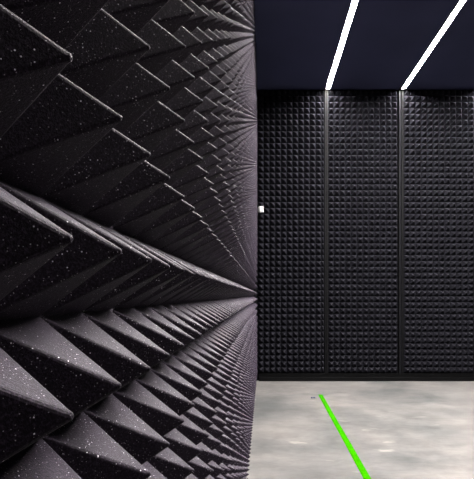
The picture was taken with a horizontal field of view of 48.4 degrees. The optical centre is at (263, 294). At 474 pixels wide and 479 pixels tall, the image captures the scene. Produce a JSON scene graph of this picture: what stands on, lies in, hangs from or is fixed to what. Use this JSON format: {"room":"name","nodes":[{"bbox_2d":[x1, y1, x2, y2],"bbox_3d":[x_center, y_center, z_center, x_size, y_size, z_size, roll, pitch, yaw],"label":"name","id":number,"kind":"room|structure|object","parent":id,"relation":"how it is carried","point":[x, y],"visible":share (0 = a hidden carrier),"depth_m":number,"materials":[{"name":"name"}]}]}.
{"room":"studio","nodes":[
{"label":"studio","id":0,"kind":"room"},
{"bbox_2d":[246,381,473,478],"bbox_3d":[2.041,1.381,2.876,4.757,0.135,10.701,0,0,0],"label":"floor","id":1,"kind":"structure","parent":0,"point":[396,429],"depth_m":5.14,"materials":[{"name":"concrete"}]},
{"bbox_2d":[319,395,370,478],"bbox_3d":[0.740,1.313,3.645,0.056,0.001,6.570,0,0,0],"label":"tape","id":2,"kind":"object","parent":1,"relation":"on","point":[360,466],"visible":1,"depth_m":4.65,"materials":[{"name":"green plastic"}]},
{"bbox_2d":[253,91,473,380],"bbox_3d":[2.041,-0.913,8.149,4.757,4.455,0.135,0,0,0],"label":"wall","id":3,"kind":"structure","parent":0,"point":[256,283],"depth_m":8.08,"materials":[{"name":"paint"}]},
{"bbox_2d":[258,90,323,372],"bbox_3d":[0.414,-0.974,8.023,1.008,4.320,0.108,0,0,0],"label":"foam","id":4,"kind":"object","parent":3,"relation":"attached to","point":[290,122],"visible":1,"depth_m":8.02,"materials":[{"name":"black plastic"}]},
{"bbox_2d":[258,206,263,212],"bbox_3d":[-0.049,-1.287,7.935,0.086,0.094,0.099,0,0,0],"label":"wall box","id":5,"kind":"object","parent":4,"relation":"attached to","point":[260,208],"visible":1,"depth_m":7.89,"materials":[{"name":"grey plastic"}]},
{"bbox_2d":[325,89,327,373],"bbox_3d":[0.954,-0.972,8.040,0.045,4.334,0.077,0,0,0],"label":"rail","id":6,"kind":"object","parent":3,"relation":"attached to","point":[326,91],"visible":1,"depth_m":8.00,"materials":[{"name":"metal"}]},
{"bbox_2d":[328,90,396,372],"bbox_3d":[1.510,-0.974,8.023,1.058,4.320,0.108,0,0,0],"label":"foam","id":7,"kind":"object","parent":3,"relation":"attached to","point":[362,124],"visible":1,"depth_m":8.02,"materials":[{"name":"black plastic"}]},
{"bbox_2d":[259,373,473,380],"bbox_3d":[2.103,1.256,8.048,4.361,0.117,0.068,0,0,0],"label":"baseboard","id":8,"kind":"structure","parent":3,"relation":"attached to","point":[262,376],"depth_m":8.02,"materials":[{"name":"paint"}]},
{"bbox_2d":[398,89,402,373],"bbox_3d":[2.088,-0.972,8.040,0.063,4.334,0.077,0,0,0],"label":"rail","id":9,"kind":"object","parent":3,"relation":"attached to","point":[400,92],"visible":1,"depth_m":8.04,"materials":[{"name":"metal"}]},
{"bbox_2d":[403,90,472,372],"bbox_3d":[2.671,-0.974,8.023,1.066,4.320,0.108,0,0,0],"label":"foam","id":10,"kind":"object","parent":3,"relation":"attached to","point":[437,124],"visible":1,"depth_m":8.02,"materials":[{"name":"black plastic"}]},
{"bbox_2d":[254,0,473,90],"bbox_3d":[2.041,-3.208,2.876,4.757,0.135,10.701,0,0,0],"label":"ceiling","id":11,"kind":"structure","parent":0,"point":[297,41],"depth_m":6.62,"materials":[{"name":"paint"}]},
{"bbox_2d":[326,0,358,88],"bbox_3d":[0.968,-3.129,4.471,0.072,0.024,6.988,0,0,0],"label":"recessed light","id":12,"kind":"object","parent":11,"relation":"in","point":[353,5],"visible":1,"depth_m":6.47,"materials":[{"name":"white plastic"}]},
{"bbox_2d":[401,0,466,88],"bbox_3d":[2.111,-3.129,4.471,0.072,0.024,6.988,0,0,0],"label":"recessed light","id":13,"kind":"object","parent":11,"relation":"in","point":[460,3],"visible":1,"depth_m":6.47,"materials":[{"name":"white plastic"}]},
{"bbox_3d":[-0.271,-0.913,2.871,0.135,4.455,10.422,0,0,0],"label":"wall","id":14,"kind":"structure","parent":0,"visible":0},
{"bbox_2d":[0,0,257,478],"bbox_3d":[-0.145,-0.974,3.489,0.103,4.320,9.063,0,0,0],"label":"foam","id":15,"kind":"object","parent":14,"relation":"attached to","point":[128,128],"visible":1,"depth_m":0.51,"materials":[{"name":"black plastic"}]}
]}

